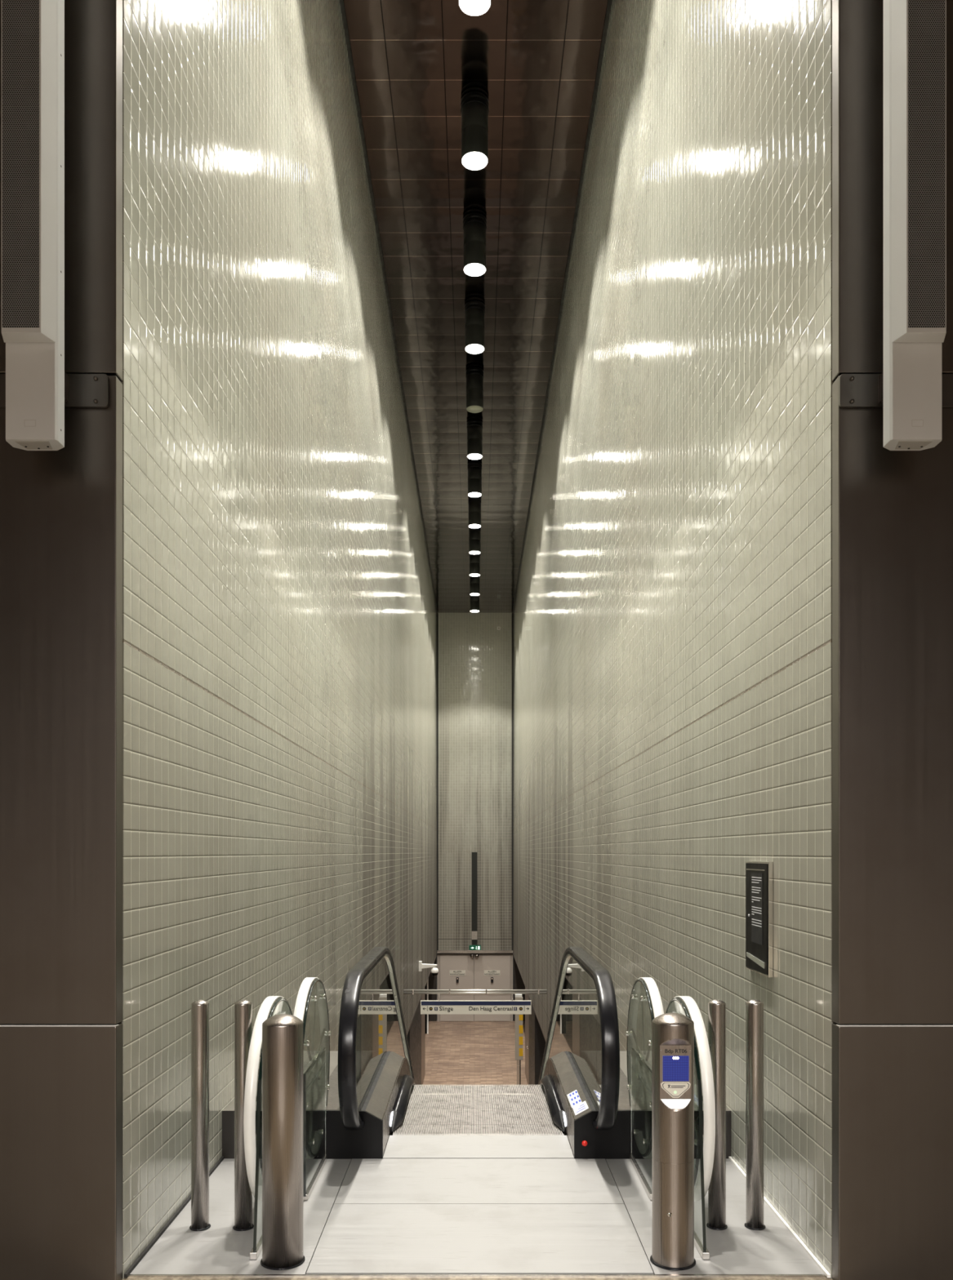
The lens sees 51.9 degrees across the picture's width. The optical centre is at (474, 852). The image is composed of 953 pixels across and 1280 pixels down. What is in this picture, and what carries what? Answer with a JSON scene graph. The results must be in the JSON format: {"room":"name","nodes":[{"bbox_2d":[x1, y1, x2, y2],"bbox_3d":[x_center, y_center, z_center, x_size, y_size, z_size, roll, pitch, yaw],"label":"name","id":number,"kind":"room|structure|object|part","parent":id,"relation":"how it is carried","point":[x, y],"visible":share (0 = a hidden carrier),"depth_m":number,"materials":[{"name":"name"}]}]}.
{"room":"transit interior","nodes":[
{"label":"transit interior","id":0,"kind":"room"},
{"bbox_2d":[119,0,436,1279],"bbox_3d":[-1.485,-1.115,19.500,0.250,14.970,31.400,0,0,0],"label":"wall","id":1,"kind":"structure","parent":0,"point":[279,613],"depth_m":6.05,"materials":[{"name":"tile"}]},
{"bbox_2d":[124,1155,224,1277],"bbox_3d":[-1.353,1.643,4.540,0.011,0.014,1.480,0,0,0],"label":"baseboard","id":2,"kind":"structure","parent":1,"relation":"attached to","point":[174,1216],"depth_m":4.24,"materials":[{"name":"grey metal"}]},
{"bbox_2d":[222,1050,351,1159],"bbox_3d":[-1.131,3.881,10.938,0.457,4.977,11.323,0,0,0],"label":"cover","id":3,"kind":"object","parent":1,"relation":"attached to","point":[228,1113],"visible":0.03,"depth_m":5.28,"materials":[{"name":"metal"}]},
{"bbox_2d":[339,0,437,613],"bbox_3d":[-1.343,-8.585,19.500,0.035,0.029,31.400,0,0,0],"label":"trim","id":4,"kind":"structure","parent":1,"relation":"attached to","point":[341,2],"depth_m":13.43,"materials":[{"name":"black metal"}]},
{"bbox_2d":[406,954,436,1035],"bbox_3d":[-1.483,3.650,26.100,0.254,0.060,18.200,0,0,0],"label":"trim","id":5,"kind":"structure","parent":1,"relation":"attached to","point":[436,954],"depth_m":23.64,"materials":[{"name":"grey metal"}]},
{"bbox_2d":[418,960,438,976],"bbox_3d":[-1.120,2.845,23.900,0.480,0.370,0.190,0,0,0],"label":"dome camera","id":6,"kind":"object","parent":1,"relation":"attached to","point":[434,971],"visible":1,"depth_m":23.85,"materials":[{"name":"white paint"}]},
{"bbox_3d":[-1.105,2.780,23.900,0.370,0.118,0.099,0,0,0],"label":"arm","id":7,"kind":"part","parent":6,"relation":"part of","materials":[{"name":"white paint"}]},
{"bbox_2d":[436,613,438,950],"bbox_3d":[-1.335,-2.475,35.175,0.050,12.190,0.049,0,0,0],"label":"trim","id":8,"kind":"structure","parent":1,"relation":"attached to","point":[437,613],"depth_m":35.15,"materials":[{"name":"black metal"}]},
{"bbox_2d":[403,989,546,994],"bbox_3d":[0.010,2.668,18.750,2.736,0.093,0.044,0,0,0],"label":"cross beam","id":9,"kind":"structure","parent":1,"relation":"attached to","point":[405,991],"depth_m":18.73,"materials":[{"name":"metal"}]},
{"bbox_2d":[420,994,531,1013],"bbox_3d":[0.022,2.905,18.748,2.114,0.380,0.065,0,0,0],"label":"direction sign","id":10,"kind":"object","parent":9,"relation":"hanging from","point":[427,1006],"visible":1,"depth_m":18.72,"materials":[{"name":"metal"}]},
{"bbox_2d":[422,1020,527,1085],"bbox_3d":[0.000,6.170,25.525,14.000,0.200,19.850,0,0,0],"label":"floor","id":11,"kind":"structure","parent":0,"point":[458,1053],"depth_m":29.44,"materials":[{"name":"brown wood"}]},
{"bbox_2d":[406,998,421,1085],"bbox_3d":[-1.479,4.876,22.700,0.242,2.388,4.400,0,0,0],"label":"wall","id":12,"kind":"structure","parent":11,"relation":"on","point":[414,1035],"depth_m":23.00,"materials":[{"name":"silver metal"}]},
{"bbox_2d":[421,986,425,1084],"bbox_3d":[-1.479,4.876,25.870,0.242,2.388,1.860,0,0,0],"label":"steel pillar","id":13,"kind":"structure","parent":11,"relation":"on","point":[423,997],"depth_m":25.93,"materials":[{"name":"silver metal"}]},
{"bbox_2d":[425,977,428,1033],"bbox_3d":[-1.645,5.120,32.800,0.190,1.900,0.060,0,0,0],"label":"post","id":14,"kind":"object","parent":11,"relation":"on","point":[427,983],"visible":0.25,"depth_m":32.77,"materials":[{"name":"grey metal"}]},
{"bbox_3d":[-1.574,5.120,32.800,0.048,1.900,0.060,0,0,0],"label":"edge post","id":15,"kind":"part","parent":14,"relation":"part of","materials":[{"name":"silver metal"}]},
{"bbox_2d":[325,946,631,1159],"bbox_3d":[0.020,3.526,10.924,1.840,5.788,12.153,0,0,0],"label":"escalator","id":16,"kind":"object","parent":11,"relation":"on","point":[579,1107],"visible":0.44,"depth_m":5.68,"materials":[{"name":"metal"}]},
{"bbox_2d":[293,977,330,1144],"bbox_3d":[-0.835,1.105,5.055,0.078,0.912,0.912,0,0,0],"label":"disc","id":17,"kind":"object","parent":16,"relation":"attached to","point":[317,1033],"visible":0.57,"depth_m":4.98,"materials":[{"name":"white"}]},
{"bbox_3d":[-0.818,1.105,5.055,0.010,0.876,0.876,0,0,0],"label":"glass pane","id":18,"kind":"part","parent":17,"relation":"part of","materials":[{"name":"white"}]},
{"bbox_3d":[-0.635,3.262,10.784,0.088,5.260,11.875,0,0,0],"label":"handrail","id":19,"kind":"part","parent":16,"relation":"part of","materials":[{"name":"black rubber"}]},
{"bbox_3d":[-0.620,3.268,10.790,0.012,5.175,11.020,0,0,0],"label":"glass balustrade","id":20,"kind":"part","parent":16,"relation":"part of","materials":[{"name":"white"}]},
{"bbox_2d":[390,1111,393,1126],"bbox_3d":[-0.495,1.595,5.860,0.004,0.068,0.220,0,0,0],"label":"light","id":21,"kind":"object","parent":16,"relation":"attached to","point":[391,1113],"depth_m":5.83,"materials":[{"name":"white"}]},
{"bbox_3d":[-0.499,3.933,11.095,0.005,4.975,11.610,0,0,0],"label":"skirt panel","id":22,"kind":"part","parent":16,"relation":"part of","materials":[{"name":"metal"}]},
{"bbox_3d":[0.020,1.663,5.490,1.030,0.033,0.419,0,0,0],"label":"comb plate","id":23,"kind":"part","parent":16,"relation":"part of","materials":[{"name":"silver metal"}]},
{"bbox_3d":[0.539,3.933,11.095,0.005,4.975,11.610,0,0,0],"label":"skirt panel","id":24,"kind":"part","parent":16,"relation":"part of","materials":[{"name":"metal"}]},
{"bbox_2d":[562,1111,565,1126],"bbox_3d":[0.535,1.595,5.860,0.004,0.068,0.220,0,0,0],"label":"light","id":25,"kind":"object","parent":16,"relation":"attached to","point":[563,1113],"depth_m":5.83,"materials":[{"name":"white plastic"}]},
{"bbox_3d":[0.660,3.268,10.790,0.012,5.175,11.020,0,0,0],"label":"glass balustrade","id":26,"kind":"part","parent":16,"relation":"part of","materials":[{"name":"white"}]},
{"bbox_3d":[0.675,3.262,10.784,0.088,5.260,11.875,0,0,0],"label":"handrail","id":27,"kind":"part","parent":16,"relation":"part of","materials":[{"name":"black rubber"}]},
{"bbox_2d":[515,994,522,1085],"bbox_3d":[1.134,4.860,25.200,0.260,2.420,0.260,0,0,0],"label":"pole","id":28,"kind":"object","parent":11,"relation":"on","point":[518,1017],"visible":0.61,"depth_m":25.14,"materials":[{"name":"grey metal"}]},
{"bbox_3d":[1.117,5.700,25.200,0.075,0.740,0.080,0,0,0],"label":"leg","id":29,"kind":"part","parent":28,"relation":"part of","materials":[{"name":"metal"}]},
{"bbox_3d":[1.134,4.530,25.200,0.200,1.600,0.120,0,0,0],"label":"panel","id":30,"kind":"part","parent":28,"relation":"part of","materials":[{"name":"grey paint"}]},
{"bbox_2d":[524,987,528,1085],"bbox_3d":[1.494,4.876,25.945,0.252,2.388,1.910,0,0,0],"label":"steel pillar","id":31,"kind":"structure","parent":11,"relation":"on","point":[526,997],"depth_m":25.80,"materials":[{"name":"silver metal"}]},
{"bbox_2d":[528,998,545,1085],"bbox_3d":[1.494,4.876,23.725,0.252,2.388,2.450,0,0,0],"label":"wall","id":32,"kind":"structure","parent":11,"relation":"on","point":[536,1040],"depth_m":22.50,"materials":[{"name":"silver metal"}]},
{"bbox_2d":[343,0,608,613],"bbox_3d":[0.010,-8.700,19.625,3.240,0.200,31.650,0,0,0],"label":"ceiling","id":33,"kind":"structure","parent":0,"point":[535,63],"depth_m":13.28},
{"bbox_2d":[460,91,488,169],"bbox_3d":[0.000,-8.262,11.240,0.320,0.676,0.320,0,0,0],"label":"recessed light","id":34,"kind":"object","parent":33,"relation":"in","point":[473,104],"visible":1,"depth_m":11.12,"materials":[{"name":"metal"}]},
{"bbox_2d":[465,367,483,413],"bbox_3d":[0.000,-8.262,17.540,0.320,0.676,0.320,0,0,0],"label":"recessed light","id":35,"kind":"object","parent":33,"relation":"in","point":[473,375],"visible":1,"depth_m":17.42,"materials":[{"name":"metal"}]},
{"bbox_2d":[457,0,490,15],"bbox_3d":[0.000,-8.262,9.140,0.320,0.676,0.320,0,0,0],"label":"recessed light","id":36,"kind":"object","parent":33,"relation":"in","point":[471,7],"visible":1,"depth_m":9.18,"materials":[{"name":"metal"}]},
{"bbox_2d":[467,497,480,528],"bbox_3d":[0.000,-8.262,23.840,0.320,0.676,0.320,0,0,0],"label":"recessed light","id":37,"kind":"object","parent":33,"relation":"in","point":[474,503],"visible":0.98,"depth_m":23.71,"materials":[{"name":"metal"}]},
{"bbox_2d":[462,212,486,275],"bbox_3d":[0.000,-8.262,13.340,0.320,0.676,0.320,0,0,0],"label":"recessed light","id":38,"kind":"object","parent":33,"relation":"in","point":[474,224],"visible":1,"depth_m":13.22,"materials":[{"name":"metal"}]},
{"bbox_2d":[464,300,484,354],"bbox_3d":[0.000,-8.262,15.440,0.320,0.676,0.320,0,0,0],"label":"recessed light","id":39,"kind":"object","parent":33,"relation":"in","point":[474,310],"visible":1,"depth_m":15.32,"materials":[{"name":"metal"}]},
{"bbox_2d":[466,419,482,459],"bbox_3d":[0.000,-8.262,19.640,0.320,0.676,0.320,0,0,0],"label":"recessed light","id":40,"kind":"object","parent":33,"relation":"in","point":[474,427],"visible":1,"depth_m":19.51,"materials":[{"name":"metal"}]},
{"bbox_2d":[467,461,481,497],"bbox_3d":[0.000,-8.262,21.740,0.320,0.676,0.320,0,0,0],"label":"recessed light","id":41,"kind":"object","parent":33,"relation":"in","point":[474,468],"visible":1,"depth_m":21.62,"materials":[{"name":"metal"}]},
{"bbox_2d":[468,527,480,554],"bbox_3d":[0.000,-8.262,25.940,0.320,0.676,0.320,0,0,0],"label":"recessed light","id":42,"kind":"object","parent":33,"relation":"in","point":[473,533],"visible":0.92,"depth_m":25.81,"materials":[{"name":"metal"}]},
{"bbox_2d":[469,553,479,576],"bbox_3d":[0.000,-8.262,28.040,0.320,0.676,0.320,0,0,0],"label":"recessed light","id":43,"kind":"object","parent":33,"relation":"in","point":[474,559],"visible":0.84,"depth_m":27.92,"materials":[{"name":"metal"}]},
{"bbox_2d":[469,575,479,595],"bbox_3d":[0.000,-8.262,30.140,0.320,0.676,0.320,0,0,0],"label":"recessed light","id":44,"kind":"object","parent":33,"relation":"in","point":[473,580],"visible":0.66,"depth_m":30.01,"materials":[{"name":"metal"}]},
{"bbox_2d":[470,595,479,612],"bbox_3d":[0.000,-8.262,32.240,0.320,0.676,0.320,0,0,0],"label":"recessed light","id":45,"kind":"object","parent":33,"relation":"in","point":[474,600],"visible":0.56,"depth_m":32.11,"materials":[{"name":"metal"}]},
{"bbox_2d":[428,613,524,1021],"bbox_3d":[0.000,-1.265,35.325,14.000,14.670,0.250,0,0,0],"label":"wall","id":46,"kind":"structure","parent":0,"point":[475,657],"depth_m":35.20,"materials":[{"name":"tile"}]},
{"bbox_2d":[471,852,476,945],"bbox_3d":[-0.010,1.710,35.157,0.200,3.420,0.085,0,0,0],"label":"duct","id":47,"kind":"object","parent":46,"relation":"attached to","point":[473,854],"visible":1,"depth_m":35.12,"materials":[{"name":"metal"}]},
{"bbox_2d":[436,954,512,1021],"bbox_3d":[0.010,4.846,35.240,2.720,2.449,0.320,0,0,0],"label":"door","id":48,"kind":"structure","parent":46,"relation":"in","point":[455,971],"depth_m":35.15,"materials":[{"name":"paint"}]},
{"bbox_2d":[436,950,512,953],"bbox_3d":[0.010,3.570,35.124,2.716,0.100,0.049,0,0,0],"label":"trim","id":49,"kind":"structure","parent":46,"relation":"attached to","point":[437,951],"depth_m":35.10,"materials":[{"name":"metal"}]},
{"bbox_2d":[436,953,512,954],"bbox_3d":[0.010,3.640,35.169,2.716,0.039,0.059,0,0,0],"label":"door frame","id":50,"kind":"structure","parent":46,"relation":"attached to","point":[437,953],"depth_m":35.14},
{"bbox_2d":[467,945,482,951],"bbox_3d":[0.010,3.421,35.030,0.520,0.191,0.120,0,0,0],"label":"exit sign","id":51,"kind":"object","parent":46,"relation":"attached to","point":[472,948],"visible":1,"depth_m":34.98,"materials":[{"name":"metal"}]},
{"bbox_2d":[121,1158,833,1279],"bbox_3d":[0.000,1.750,-1.860,16.000,0.200,14.280,0,0,0],"label":"floor","id":52,"kind":"structure","parent":0,"point":[219,1249],"depth_m":4.13,"materials":[{"name":"grey tile"}]},
{"bbox_2d":[0,0,122,1279],"bbox_3d":[-2.286,-1.345,3.760,1.848,5.990,0.077,0,0,0],"label":"wall","id":53,"kind":"structure","parent":52,"relation":"on","point":[61,509],"depth_m":3.72,"materials":[{"name":"brown metal"}]},
{"bbox_2d":[0,373,5,408],"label":"plate","id":54,"kind":"object","parent":53,"relation":"attached to","point":[2,376],"depth_m":3.71,"materials":[{"name":"metal"}]},
{"bbox_2d":[1,0,64,450],"bbox_3d":[-1.582,-2.467,3.503,0.188,2.006,0.173,0,0,0],"label":"speaker","id":55,"kind":"object","parent":54,"relation":"attached to","point":[33,31],"visible":1,"depth_m":3.44},
{"bbox_2d":[2,0,39,327],"bbox_3d":[-1.583,-2.645,3.418,0.128,1.630,0.004,0,0,0],"label":"grille","id":56,"kind":"object","parent":55,"relation":"attached to","point":[20,18],"depth_m":3.42,"materials":[{"name":"black metal"}]},
{"bbox_3d":[-2.286,-3.081,3.761,1.848,2.518,0.074,0,0,0],"label":"cladding panel","id":57,"kind":"part","parent":53,"relation":"part of","materials":[{"name":"brown metal"}]},
{"bbox_3d":[-2.286,-0.579,3.761,1.848,2.466,0.074,0,0,0],"label":"cladding panel","id":58,"kind":"part","parent":53,"relation":"part of","materials":[{"name":"brown metal"}]},
{"bbox_3d":[-2.286,1.156,3.761,1.848,0.988,0.074,0,0,0],"label":"cladding panel","id":59,"kind":"part","parent":53,"relation":"part of","materials":[{"name":"brown metal"}]},
{"bbox_2d":[64,371,109,408],"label":"plate","id":60,"kind":"object","parent":53,"relation":"attached to","point":[86,390],"depth_m":3.71,"materials":[{"name":"metal"}]},
{"bbox_3d":[-1.583,-1.748,3.649,0.100,0.100,0.118,0,0,0],"label":"arm","id":61,"kind":"part","parent":60,"relation":"part of","materials":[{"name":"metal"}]},
{"bbox_2d":[189,1000,210,1231],"bbox_3d":[-1.207,1.149,4.310,0.090,1.000,0.090,0,0,0],"label":"bollard","id":62,"kind":"object","parent":52,"relation":"on","point":[199,1008],"visible":1,"depth_m":4.28,"materials":[{"name":"metal"}]},
{"bbox_2d":[232,1000,253,1231],"bbox_3d":[-1.017,1.149,4.310,0.090,1.000,0.090,0,0,0],"label":"bollard","id":63,"kind":"object","parent":52,"relation":"on","point":[242,1008],"visible":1,"depth_m":4.28,"materials":[{"name":"metal"}]},
{"bbox_3d":[-0.967,1.112,4.438,0.056,0.069,0.250,0,0,0],"label":"bracket","id":64,"kind":"object","parent":63,"relation":"attached to","visible":0},
{"bbox_2d":[243,995,293,1197],"bbox_3d":[-0.927,1.135,4.560,0.078,0.922,0.922,0,0,0],"label":"disc","id":65,"kind":"object","parent":64,"relation":"attached to","point":[281,1004],"visible":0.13,"depth_m":4.16,"materials":[{"name":"white plastic"}]},
{"bbox_3d":[-0.910,1.135,4.560,0.010,0.886,0.886,0,0,0],"label":"glass pane","id":66,"kind":"part","parent":65,"relation":"part of","materials":[{"name":"white"}]},
{"bbox_2d":[249,1011,285,1259],"bbox_3d":[-0.897,1.199,4.293,0.034,0.900,0.655,0,0,0],"label":"glass screen","id":67,"kind":"object","parent":52,"relation":"on","point":[255,1251],"visible":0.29,"depth_m":4.05,"materials":[{"name":"white"}]},
{"bbox_3d":[-0.896,1.635,4.293,0.028,0.028,0.655,0,0,0],"label":"floor rail","id":68,"kind":"part","parent":67,"relation":"part of","materials":[{"name":"metal"}]},
{"bbox_2d":[260,1013,305,1270],"bbox_3d":[-0.774,1.151,3.955,0.177,0.995,0.177,0,0,0],"label":"bollard","id":69,"kind":"object","parent":52,"relation":"on","point":[282,1034],"visible":1,"depth_m":3.89,"materials":[{"name":"metal"}]},
{"bbox_2d":[303,1047,327,1199],"bbox_3d":[-0.804,1.349,4.948,0.028,0.600,0.628,0,0,0],"label":"glass screen","id":70,"kind":"object","parent":52,"relation":"on","point":[315,1157],"visible":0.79,"depth_m":4.87,"materials":[{"name":"white"}]},
{"bbox_3d":[-0.804,1.635,4.951,0.028,0.028,0.622,0,0,0],"label":"floor rail","id":71,"kind":"part","parent":70,"relation":"part of","materials":[{"name":"metal"}]},
{"bbox_2d":[128,1274,826,1276],"bbox_3d":[0.010,1.750,3.824,2.740,0.201,0.012,0,0,0],"label":"trim","id":72,"kind":"structure","parent":52,"relation":"in","point":[129,1275],"depth_m":3.82,"materials":[{"name":"metal"}]},
{"bbox_2d":[629,1047,651,1199],"bbox_3d":[0.844,1.349,4.948,0.028,0.600,0.628,0,0,0],"label":"glass screen","id":73,"kind":"object","parent":52,"relation":"on","point":[640,1157],"visible":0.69,"depth_m":4.93,"materials":[{"name":"white"}]},
{"bbox_3d":[0.844,1.635,4.951,0.028,0.028,0.622,0,0,0],"label":"floor rail","id":74,"kind":"part","parent":73,"relation":"part of","materials":[{"name":"metal"}]},
{"bbox_2d":[625,977,663,1143],"bbox_3d":[0.875,1.105,5.055,0.078,0.912,0.912,0,0,0],"label":"disc","id":75,"kind":"object","parent":73,"relation":"attached to","point":[640,1013],"visible":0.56,"depth_m":5.02,"materials":[{"name":"white"}]},
{"bbox_3d":[0.858,1.105,5.055,0.010,0.876,0.876,0,0,0],"label":"glass pane","id":76,"kind":"part","parent":75,"relation":"part of","materials":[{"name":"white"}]},
{"bbox_2d":[649,1012,695,1270],"bbox_3d":[0.799,1.149,3.955,0.182,1.000,0.182,0,0,0],"label":"pole","id":77,"kind":"object","parent":52,"relation":"on","point":[672,1033],"visible":1,"depth_m":3.89,"materials":[{"name":"metal"}]},
{"bbox_2d":[660,1098,690,1108],"bbox_3d":[0.799,0.998,3.887,0.121,0.032,0.025,0,0,0],"label":"light","id":78,"kind":"object","parent":77,"relation":"on","point":[664,1103],"depth_m":3.89,"materials":[{"name":"white"}]},
{"bbox_2d":[671,1011,709,1259],"bbox_3d":[0.935,1.199,4.293,0.034,0.900,0.655,0,0,0],"label":"glass screen","id":79,"kind":"object","parent":52,"relation":"on","point":[700,1242],"visible":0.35,"depth_m":4.08,"materials":[{"name":"white"}]},
{"bbox_3d":[0.936,1.635,4.293,0.028,0.028,0.655,0,0,0],"label":"floor rail","id":80,"kind":"part","parent":79,"relation":"part of","materials":[{"name":"metal"}]},
{"bbox_2d":[706,999,727,1230],"bbox_3d":[1.067,1.149,4.320,0.090,1.000,0.090,0,0,0],"label":"bollard","id":81,"kind":"object","parent":52,"relation":"on","point":[716,1007],"visible":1,"depth_m":4.29,"materials":[{"name":"metal"}]},
{"bbox_3d":[1.017,1.112,4.438,0.056,0.069,0.250,0,0,0],"label":"bracket","id":82,"kind":"object","parent":81,"relation":"attached to","visible":0},
{"bbox_2d":[665,995,715,1195],"bbox_3d":[0.967,1.135,4.560,0.078,0.922,0.922,0,0,0],"label":"disc","id":83,"kind":"object","parent":82,"relation":"attached to","point":[676,1004],"visible":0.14,"depth_m":4.16,"materials":[{"name":"white plastic"}]},
{"bbox_3d":[0.950,1.135,4.560,0.010,0.886,0.886,0,0,0],"label":"glass pane","id":84,"kind":"part","parent":83,"relation":"part of","materials":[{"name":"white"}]},
{"bbox_2d":[743,999,764,1230],"bbox_3d":[1.234,1.149,4.320,0.090,1.000,0.090,0,0,0],"label":"bollard","id":85,"kind":"object","parent":52,"relation":"on","point":[753,1007],"visible":1,"depth_m":4.29,"materials":[{"name":"metal"}]},
{"bbox_2d":[831,0,952,1279],"bbox_3d":[2.306,-1.345,3.760,1.848,5.990,0.077,0,0,0],"label":"wall","id":86,"kind":"structure","parent":52,"relation":"on","point":[892,510],"depth_m":3.72,"materials":[{"name":"brown metal"}]},
{"bbox_2d":[838,372,882,408],"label":"plate","id":87,"kind":"object","parent":86,"relation":"attached to","point":[860,390],"depth_m":3.71,"materials":[{"name":"metal"}]},
{"bbox_3d":[1.575,-1.748,3.649,0.100,0.100,0.118,0,0,0],"label":"arm","id":88,"kind":"part","parent":87,"relation":"part of","materials":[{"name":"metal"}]},
{"bbox_3d":[2.306,-3.081,3.761,1.848,2.518,0.074,0,0,0],"label":"cladding panel","id":89,"kind":"part","parent":86,"relation":"part of","materials":[{"name":"brown metal"}]},
{"bbox_3d":[2.306,-0.579,3.761,1.848,2.466,0.074,0,0,0],"label":"cladding panel","id":90,"kind":"part","parent":86,"relation":"part of","materials":[{"name":"brown metal"}]},
{"bbox_3d":[2.306,1.156,3.761,1.848,0.988,0.074,0,0,0],"label":"cladding panel","id":91,"kind":"part","parent":86,"relation":"part of","materials":[{"name":"brown metal"}]},
{"bbox_2d":[941,373,952,408],"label":"plate","id":92,"kind":"object","parent":86,"relation":"attached to","point":[946,379],"depth_m":3.71,"materials":[{"name":"metal"}]},
{"bbox_2d":[882,0,946,450],"bbox_3d":[1.576,-2.467,3.503,0.187,2.006,0.173,0,0,0],"label":"speaker","id":93,"kind":"object","parent":92,"relation":"attached to","point":[914,31],"visible":1,"depth_m":3.44},
{"bbox_2d":[907,0,945,327],"bbox_3d":[1.575,-2.645,3.418,0.128,1.630,0.004,0,0,0],"label":"grille","id":94,"kind":"object","parent":93,"relation":"attached to","point":[926,18],"depth_m":3.42,"materials":[{"name":"black metal"}]},
{"bbox_2d":[513,0,835,1279],"bbox_3d":[1.505,-1.115,19.500,0.250,14.970,31.400,0,0,0],"label":"wall","id":95,"kind":"structure","parent":0,"point":[673,608],"depth_m":6.18,"materials":[{"name":"tile"}]},
{"bbox_2d":[511,613,513,953],"bbox_3d":[1.355,-2.475,35.175,0.050,12.190,0.049,0,0,0],"label":"trim","id":96,"kind":"structure","parent":95,"relation":"attached to","point":[512,613],"depth_m":35.15,"materials":[{"name":"black metal"}]},
{"bbox_2d":[512,953,546,1042],"bbox_3d":[1.503,3.650,26.100,0.254,0.060,18.200,0,0,0],"label":"trim","id":97,"kind":"structure","parent":95,"relation":"attached to","point":[513,953],"depth_m":22.91,"materials":[{"name":"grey metal"}]},
{"bbox_2d":[511,0,611,613],"bbox_3d":[1.363,-8.585,19.500,0.035,0.029,31.400,0,0,0],"label":"trim","id":98,"kind":"structure","parent":95,"relation":"attached to","point":[609,2],"depth_m":13.43,"materials":[{"name":"black metal"}]},
{"bbox_2d":[619,1050,730,1158],"bbox_3d":[1.161,3.881,10.938,0.437,4.977,11.323,0,0,0],"label":"cover","id":99,"kind":"object","parent":95,"relation":"attached to","point":[623,1061],"visible":0.04,"depth_m":5.28,"materials":[{"name":"metal"}]},
{"bbox_2d":[745,861,773,977],"bbox_3d":[1.365,0.312,4.722,0.031,0.536,0.376,0,0,0],"label":"sign","id":100,"kind":"object","parent":95,"relation":"attached to","point":[758,874],"visible":1,"depth_m":4.66,"materials":[{"name":"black metal"}]},
{"bbox_2d":[728,1156,830,1277],"bbox_3d":[1.373,1.644,4.540,0.013,0.012,1.480,0,0,0],"label":"baseboard","id":101,"kind":"structure","parent":95,"relation":"attached to","point":[773,1210],"depth_m":4.24,"materials":[{"name":"white paint"}]},
{"bbox_3d":[0.020,1.765,4.555,1.368,0.169,1.450,0,0,0],"label":"floor","id":102,"kind":"structure","parent":0,"visible":0},
{"bbox_2d":[333,1158,623,1204],"bbox_3d":[0.020,1.665,4.938,1.360,0.031,0.675,0,0,0],"label":"plate","id":103,"kind":"object","parent":102,"relation":"on","point":[366,1180],"visible":0.86,"depth_m":4.92,"materials":[{"name":"silver metal"}]},
{"bbox_2d":[306,1204,653,1274],"bbox_3d":[0.020,1.665,4.218,1.360,0.031,0.753,0,0,0],"label":"plate","id":104,"kind":"object","parent":102,"relation":"on","point":[355,1238],"visible":1,"depth_m":4.16,"materials":[{"name":"silver metal"}]}
]}

